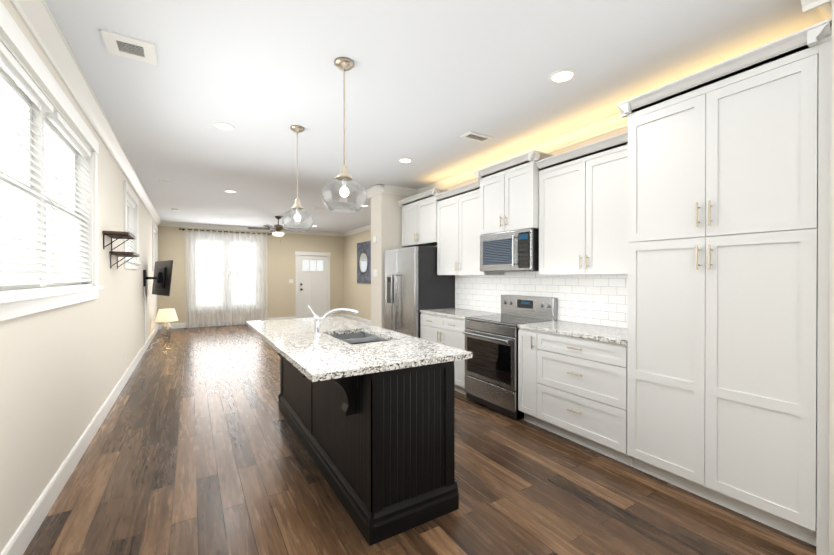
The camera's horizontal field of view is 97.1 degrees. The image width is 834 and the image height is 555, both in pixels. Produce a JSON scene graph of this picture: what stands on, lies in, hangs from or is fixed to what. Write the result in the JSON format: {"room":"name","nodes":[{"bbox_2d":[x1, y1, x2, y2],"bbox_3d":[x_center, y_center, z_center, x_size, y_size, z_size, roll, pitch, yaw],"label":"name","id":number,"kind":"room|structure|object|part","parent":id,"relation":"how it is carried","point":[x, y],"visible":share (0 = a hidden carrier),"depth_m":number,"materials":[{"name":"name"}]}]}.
{"room":"kitchen","nodes":[
{"label":"kitchen","id":0,"kind":"room"},
{"bbox_2d":[0,0,157,553],"bbox_3d":[-3.285,-0.027,3.809,0.150,2.800,13.700,0,0,-32],"label":"wall","id":1,"kind":"structure","parent":0,"point":[63,369],"depth_m":2.54,"materials":[{"name":"beige paint"}]},
{"bbox_2d":[0,68,81,289],"bbox_3d":[-2.401,-0.511,2.314,0.070,1.180,2.010,0,0,-32],"label":"window","id":2,"kind":"structure","parent":1,"relation":"in","point":[15,102],"depth_m":2.28,"materials":[{"name":"white plastic"}]},
{"bbox_2d":[0,41,53,285],"bbox_3d":[-2.073,-0.520,1.913,0.058,1.119,0.939,0,0,-32],"label":"window blind","id":3,"kind":"object","parent":2,"relation":"attached to","point":[16,72],"visible":1,"depth_m":1.95,"materials":[{"name":"white plastic"}]},
{"bbox_2d":[46,111,90,282],"bbox_3d":[-2.610,-0.524,2.788,0.058,1.119,0.939,0,0,-32],"label":"window blind","id":4,"kind":"object","parent":2,"relation":"attached to","point":[60,124],"visible":0.9,"depth_m":2.68,"materials":[{"name":"white plastic"}]},
{"bbox_2d":[0,1,102,320],"bbox_3d":[-2.349,-0.511,2.345,0.195,1.400,2.230,0,0,-32],"label":"window frame","id":5,"kind":"structure","parent":1,"relation":"attached to","point":[24,54],"depth_m":2.34,"materials":[{"name":"white"}]},
{"bbox_2d":[0,324,158,554],"bbox_3d":[-3.214,1.303,3.857,0.016,0.140,13.400,0,0,-32],"label":"baseboard","id":6,"kind":"structure","parent":1,"relation":"attached to","point":[18,543],"depth_m":2.40,"materials":[{"name":"white"}]},
{"bbox_2d":[9,0,160,225],"bbox_3d":[-3.180,-1.375,3.868,0.095,0.105,13.400,0,0,-32],"label":"crown molding","id":7,"kind":"structure","parent":1,"relation":"attached to","point":[38,19],"depth_m":2.51,"materials":[{"name":"white"}]},
{"bbox_2d":[102,231,135,250],"bbox_3d":[-3.102,-0.366,3.849,0.203,0.178,0.560,0,0,-32],"label":"wall shelf","id":8,"kind":"object","parent":1,"relation":"attached to","point":[116,235],"visible":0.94,"depth_m":3.67,"materials":[{"name":"brown wood"}]},
{"bbox_2d":[109,251,139,268],"bbox_3d":[-3.290,-0.187,4.157,0.203,0.178,0.560,0,0,-32],"label":"wall shelf","id":9,"kind":"object","parent":1,"relation":"attached to","point":[125,254],"visible":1,"depth_m":3.96,"materials":[{"name":"brown wood"}]},
{"bbox_2d":[127,205,129,257],"bbox_3d":[-4.199,-0.682,5.239,0.068,0.900,1.160,0,0,-32],"label":"window","id":10,"kind":"structure","parent":1,"relation":"in","point":[127,230],"depth_m":5.70,"materials":[{"name":"white glass"}]},
{"bbox_2d":[127,196,134,260],"bbox_3d":[-4.139,-0.682,5.277,0.058,0.861,1.116,0,0,-32],"label":"window blind","id":11,"kind":"object","parent":10,"relation":"attached to","point":[130,204],"visible":0.48,"depth_m":5.39,"materials":[{"name":"white plastic"}]},
{"bbox_2d":[123,180,140,269],"bbox_3d":[-4.147,-0.683,5.272,0.195,1.120,1.380,0,0,-32],"label":"window frame","id":12,"kind":"structure","parent":1,"relation":"attached to","point":[134,199],"depth_m":5.53,"materials":[{"name":"white"}]},
{"bbox_2d":[144,286,162,350],"bbox_3d":[-5.303,0.758,7.439,0.202,1.199,1.574,0,0,-32],"label":"cord","id":13,"kind":"object","parent":1,"relation":"attached to","point":[144,321],"visible":1,"depth_m":6.72,"materials":[{"name":"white plastic"}]},
{"bbox_2d":[152,221,157,271],"bbox_3d":[-6.279,-0.696,8.744,0.195,1.120,1.270,0,0,-32],"label":"window frame","id":14,"kind":"structure","parent":1,"relation":"attached to","point":[155,236],"depth_m":8.92,"materials":[{"name":"white wood"}]},
{"bbox_2d":[143,260,172,295],"bbox_3d":[-4.918,0.009,7.050,0.454,0.658,1.071,0,0,-32],"label":"television","id":15,"kind":"object","parent":1,"relation":"attached to","point":[162,277],"depth_m":6.90,"materials":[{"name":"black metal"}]},
{"bbox_2d":[158,226,343,323],"bbox_3d":[-4.551,-0.055,10.982,5.200,2.800,0.150,0,0,-32],"label":"wall","id":16,"kind":"structure","parent":0,"point":[281,272],"depth_m":11.12,"materials":[{"name":"beige paint"}]},
{"bbox_2d":[179,228,271,327],"bbox_3d":[-5.297,0.015,10.343,2.328,2.655,0.154,0,0,-32],"label":"curtain","id":17,"kind":"object","parent":16,"relation":"attached to","point":[226,279],"visible":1,"depth_m":10.28,"materials":[{"name":"white fabric"}]},
{"bbox_3d":[-5.304,-1.282,10.350,2.328,0.060,0.127,0,0,-32],"label":"curtain rod","id":18,"kind":"part","parent":17,"relation":"part of","materials":[{"name":"black metal"}]},
{"bbox_2d":[159,316,294,329],"bbox_3d":[-5.228,1.277,10.474,3.450,0.140,0.016,0,0,-32],"label":"baseboard","id":19,"kind":"structure","parent":16,"relation":"attached to","point":[174,325],"depth_m":9.81,"materials":[{"name":"white"}]},
{"bbox_2d":[161,221,340,235],"bbox_3d":[-4.542,-1.402,10.838,4.830,0.105,0.095,0,0,-32],"label":"crown molding","id":20,"kind":"structure","parent":16,"relation":"attached to","point":[174,224],"depth_m":10.43,"materials":[{"name":"white wood"}]},
{"bbox_2d":[299,256,326,317],"bbox_3d":[-3.284,0.328,11.658,0.871,2.005,0.126,0,0,-32],"label":"front door","id":21,"kind":"structure","parent":16,"relation":"in","point":[313,282],"depth_m":11.67,"materials":[{"name":"white wood"}]},
{"bbox_2d":[295,251,330,317],"bbox_3d":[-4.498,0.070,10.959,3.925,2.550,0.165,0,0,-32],"label":"door frame","id":22,"kind":"structure","parent":16,"relation":"attached to","point":[323,254],"depth_m":11.48,"materials":[{"name":"white wood"}]},
{"bbox_2d":[344,230,370,319],"bbox_3d":[-0.777,-0.050,9.661,0.150,2.800,6.050,0,0,-32],"label":"wall","id":23,"kind":"structure","parent":0,"point":[357,296],"depth_m":11.40,"materials":[{"name":"beige paint"}]},
{"bbox_2d":[341,225,370,235],"bbox_3d":[-0.882,-1.397,9.592,0.095,0.105,6.050,0,0,-32],"label":"crown molding","id":24,"kind":"structure","parent":23,"relation":"attached to","point":[368,227],"depth_m":11.10,"materials":[{"name":"white wood"}]},
{"bbox_2d":[343,314,370,324],"bbox_3d":[-0.848,1.280,9.623,0.016,0.140,6.050,0,0,-32],"label":"baseboard","id":25,"kind":"structure","parent":23,"relation":"attached to","point":[358,319],"depth_m":11.16,"materials":[{"name":"white"}]},
{"bbox_2d":[357,241,370,282],"bbox_3d":[-1.551,-0.434,10.739,0.035,1.200,1.000,0,0,-32],"label":"art","id":26,"kind":"object","parent":23,"relation":"attached to","point":[363,262],"visible":1,"depth_m":10.67,"materials":[{"name":"paper"}]},
{"bbox_2d":[371,193,410,328],"bbox_3d":[0.156,-0.037,6.450,1.920,2.800,0.400,0,0,-32],"label":"wall","id":27,"kind":"structure","parent":0,"point":[386,219],"depth_m":5.88,"materials":[{"name":"beige paint"}]},
{"bbox_2d":[365,185,380,197],"bbox_3d":[-0.697,-1.383,5.909,0.095,0.105,0.360,0,0,-32],"label":"crown molding","id":28,"kind":"structure","parent":27,"relation":"attached to","point":[372,191],"depth_m":5.94,"materials":[{"name":"white wood"}]},
{"bbox_2d":[373,269,377,276],"bbox_3d":[-0.670,-0.075,5.954,0.008,0.120,0.160,0,0,-32],"label":"light switch","id":29,"kind":"object","parent":27,"relation":"attached to","point":[375,272],"visible":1,"depth_m":5.95,"materials":[{"name":"white plastic"}]},
{"bbox_2d":[377,184,416,195],"bbox_3d":[-0.322,-1.382,5.861,0.685,0.105,0.095,0,0,-32],"label":"crown molding","id":30,"kind":"structure","parent":27,"relation":"attached to","point":[381,188],"depth_m":5.85,"materials":[{"name":"white wood"}]},
{"bbox_2d":[23,324,815,554],"bbox_3d":[-1.069,1.418,5.175,5.350,0.100,13.700,0,0,-32],"label":"floor","id":31,"kind":"structure","parent":0,"point":[195,446],"depth_m":2.37,"materials":[{"name":"brown wood"}]},
{"bbox_2d":[155,309,177,338],"bbox_3d":[-5.608,1.033,8.254,0.430,0.645,0.430,0,0,-32],"label":"table lamp","id":32,"kind":"object","parent":31,"relation":"on","point":[166,315],"visible":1,"depth_m":8.16,"materials":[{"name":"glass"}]},
{"bbox_2d":[277,352,458,545],"bbox_3d":[-0.708,0.928,2.963,0.825,0.896,2.313,0,0,-32],"label":"kitchen island","id":33,"kind":"object","parent":31,"relation":"on","point":[379,447],"visible":0.67,"depth_m":2.09,"materials":[{"name":"black wood"}]},
{"bbox_2d":[246,305,472,381],"bbox_3d":[-0.695,0.446,2.966,0.960,0.455,2.370,0,0,-32],"label":"island countertop","id":34,"kind":"structure","parent":33,"relation":"on","point":[315,348],"depth_m":2.36,"materials":[{"name":"stone"}]},
{"bbox_2d":[308,305,357,333],"bbox_3d":[-0.674,0.332,2.969,0.370,0.228,0.176,0,0,-32],"label":"faucet","id":35,"kind":"object","parent":34,"relation":"on","point":[316,318],"depth_m":2.95,"materials":[{"name":"silver metal"}]},
{"bbox_2d":[385,246,454,337],"bbox_3d":[-0.008,0.469,5.506,0.744,1.795,0.920,0,0,-32],"label":"fridge","id":36,"kind":"object","parent":31,"relation":"on","point":[415,283],"visible":0.6,"depth_m":5.15,"materials":[{"name":"grey metal"}]},
{"bbox_2d":[420,313,465,394],"bbox_3d":[0.540,0.922,4.722,0.632,0.894,0.977,0,0,-32],"label":"base cabinet","id":37,"kind":"object","parent":31,"relation":"on","point":[444,330],"visible":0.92,"depth_m":4.45,"materials":[{"name":"white wood"}]},
{"bbox_2d":[420,308,500,319],"bbox_3d":[0.550,0.457,4.726,0.609,0.035,0.975,0,0,-32],"label":"countertop","id":38,"kind":"structure","parent":37,"relation":"on","point":[458,313],"depth_m":4.63,"materials":[{"name":"stone"}]},
{"bbox_2d":[463,295,557,419],"bbox_3d":[0.971,0.790,3.961,0.695,1.165,0.760,0,0,-32],"label":"range","id":39,"kind":"object","parent":31,"relation":"on","point":[491,368],"visible":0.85,"depth_m":3.81,"materials":[{"name":"grey metal"}]},
{"bbox_2d":[518,328,632,466],"bbox_3d":[1.467,0.928,3.213,0.632,0.894,1.024,0,0,-32],"label":"base cabinet","id":40,"kind":"object","parent":31,"relation":"on","point":[573,389],"visible":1,"depth_m":2.98,"materials":[{"name":"white wood"}]},
{"bbox_2d":[517,320,626,344],"bbox_3d":[1.477,0.463,3.218,0.609,0.035,1.022,0,0,-32],"label":"countertop","id":41,"kind":"structure","parent":40,"relation":"on","point":[615,335],"depth_m":3.16,"materials":[{"name":"stone"}]},
{"bbox_2d":[617,18,831,554],"bbox_3d":[1.974,0.070,2.369,0.647,2.617,1.035,0,0,-32],"label":"pantry cabinet","id":42,"kind":"object","parent":31,"relation":"on","point":[729,283],"visible":1,"depth_m":2.10,"materials":[{"name":"white wood"}]},
{"bbox_2d":[44,0,822,232],"bbox_3d":[-1.069,-1.482,5.163,5.350,0.100,13.700,0,0,-32],"label":"ceiling","id":43,"kind":"structure","parent":0,"point":[428,83],"depth_m":2.65,"materials":[{"name":"white paint"}]},
{"bbox_2d":[100,29,156,64],"bbox_3d":[-1.764,-1.414,2.273,0.250,0.014,0.250,0,0,-32],"label":"ceiling vent","id":44,"kind":"object","parent":43,"relation":"in","point":[118,44],"visible":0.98,"depth_m":2.26,"materials":[{"name":"white metal"}]},
{"bbox_2d":[159,180,169,183],"bbox_3d":[-3.744,-1.417,5.458,0.130,0.031,0.130,0,0,-32],"label":"smoke detector","id":45,"kind":"object","parent":43,"relation":"attached to","point":[164,181],"visible":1,"depth_m":5.43,"materials":[{"name":"white plastic"}]},
{"bbox_2d":[212,122,234,130],"bbox_3d":[-1.820,-1.421,3.471,0.190,0.008,0.190,0,0,-32],"label":"recessed light","id":46,"kind":"object","parent":43,"relation":"in","point":[223,126],"visible":1,"depth_m":3.47,"materials":[{"name":"white plastic"}]},
{"bbox_2d":[248,216,302,242],"bbox_3d":[-3.314,-1.136,8.762,1.292,0.619,1.244,0,0,-32],"label":"ceiling fan","id":47,"kind":"object","parent":43,"relation":"hanging from","point":[277,229],"visible":0.9,"depth_m":8.65,"materials":[{"name":"brown metal"}]},
{"bbox_2d":[281,125,312,231],"bbox_3d":[-1.141,-0.934,3.514,0.294,0.981,0.294,0,0,-32],"label":"pendant light","id":48,"kind":"object","parent":43,"relation":"hanging from","point":[297,206],"visible":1,"depth_m":3.50,"materials":[{"name":"clear glass"}]},
{"bbox_2d":[311,207,327,209],"bbox_3d":[-2.025,-1.435,7.628,0.300,0.014,0.160,0,0,-32],"label":"ceiling vent","id":49,"kind":"object","parent":43,"relation":"in","point":[322,208],"visible":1,"depth_m":7.63,"materials":[{"name":"white metal"}]},
{"bbox_2d":[322,57,366,212],"bbox_3d":[-0.481,-0.930,2.440,0.294,0.981,0.294,0,0,-32],"label":"pendant light","id":50,"kind":"object","parent":43,"relation":"hanging from","point":[343,64],"visible":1,"depth_m":2.43,"materials":[{"name":"clear glass"}]},
{"bbox_2d":[398,158,412,162],"bbox_3d":[-0.141,-1.425,4.502,0.190,0.008,0.190,0,0,-32],"label":"recessed light","id":51,"kind":"object","parent":43,"relation":"in","point":[405,160],"visible":0.98,"depth_m":4.49,"materials":[{"name":"white plastic"}]},
{"bbox_2d":[460,131,492,142],"bbox_3d":[0.605,-1.419,3.727,0.300,0.014,0.160,0,0,-32],"label":"ceiling vent","id":52,"kind":"object","parent":43,"relation":"in","point":[476,136],"visible":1,"depth_m":3.72,"materials":[{"name":"white metal"}]},
{"bbox_2d":[548,69,576,83],"bbox_3d":[1.026,-1.418,2.602,0.190,0.008,0.190,0,0,-32],"label":"recessed light","id":53,"kind":"object","parent":43,"relation":"in","point":[561,76],"visible":1,"depth_m":2.60,"materials":[{"name":"white plastic"}]},
{"bbox_2d":[429,126,627,327],"bbox_3d":[1.346,-0.028,4.159,0.150,2.800,4.750,0,0,-32],"label":"wall","id":54,"kind":"structure","parent":0,"point":[600,137],"depth_m":3.61,"materials":[{"name":"beige paint"}]},
{"bbox_2d":[398,188,448,246],"bbox_3d":[0.135,-0.860,5.595,0.402,0.732,1.070,0,0,-32],"label":"upper cabinet","id":55,"kind":"object","parent":54,"relation":"attached to","point":[419,219],"visible":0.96,"depth_m":5.46,"materials":[{"name":"white wood"}]},
{"bbox_2d":[434,180,503,274],"bbox_3d":[0.651,-0.582,4.774,0.382,1.102,0.964,0,0,-32],"label":"upper cabinet","id":56,"kind":"object","parent":54,"relation":"attached to","point":[458,231],"visible":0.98,"depth_m":4.67,"materials":[{"name":"white wood"}]},
{"bbox_2d":[474,150,553,234],"bbox_3d":[1.079,-0.854,4.009,0.452,0.732,0.880,0,0,-32],"label":"upper cabinet","id":57,"kind":"object","parent":54,"relation":"attached to","point":[509,194],"visible":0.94,"depth_m":3.84,"materials":[{"name":"white wood"}]},
{"bbox_2d":[480,228,538,271],"bbox_3d":[1.072,-0.276,4.019,0.458,0.417,0.756,0,0,-32],"label":"microwave","id":58,"kind":"object","parent":57,"relation":"attached to","point":[514,251],"visible":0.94,"depth_m":3.83,"materials":[{"name":"grey metal"}]},
{"bbox_2d":[417,112,627,193],"bbox_3d":[1.242,-1.376,4.090,0.095,0.105,4.750,0,0,-32],"label":"crown molding","id":59,"kind":"structure","parent":54,"relation":"attached to","point":[614,122],"depth_m":3.75,"materials":[{"name":"white"}]},
{"bbox_2d":[455,271,627,327],"bbox_3d":[1.276,-0.024,4.118,0.012,0.929,2.771,0,0,-32],"label":"tile backsplash","id":60,"kind":"structure","parent":54,"relation":"attached to","point":[575,295],"depth_m":3.77,"materials":[{"name":"white tile"}]},
{"bbox_2d":[535,131,628,274],"bbox_3d":[1.578,-0.576,3.265,0.382,1.102,1.006,0,0,-32],"label":"upper cabinet","id":61,"kind":"object","parent":54,"relation":"attached to","point":[583,210],"visible":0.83,"depth_m":3.18,"materials":[{"name":"white wood"}]},
{"bbox_2d":[829,0,833,554],"bbox_3d":[2.927,-0.016,0.964,0.800,2.800,2.350,0,0,-32],"label":"wall","id":62,"kind":"structure","parent":0,"point":[831,536],"depth_m":1.75,"materials":[{"name":"beige paint"}]},
{"bbox_2d":[801,0,832,12],"bbox_3d":[2.481,-1.363,0.828,0.095,0.105,2.295,0,0,-32],"label":"crown molding","id":63,"kind":"structure","parent":62,"relation":"attached to","point":[807,5],"depth_m":1.80,"materials":[{"name":"white"}]},
{"bbox_2d":[817,8,831,20],"bbox_3d":[2.177,-1.367,1.932,0.540,0.105,0.095,0,0,-32],"label":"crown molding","id":64,"kind":"structure","parent":62,"relation":"attached to","point":[825,15],"depth_m":1.94,"materials":[{"name":"white"}]}
]}

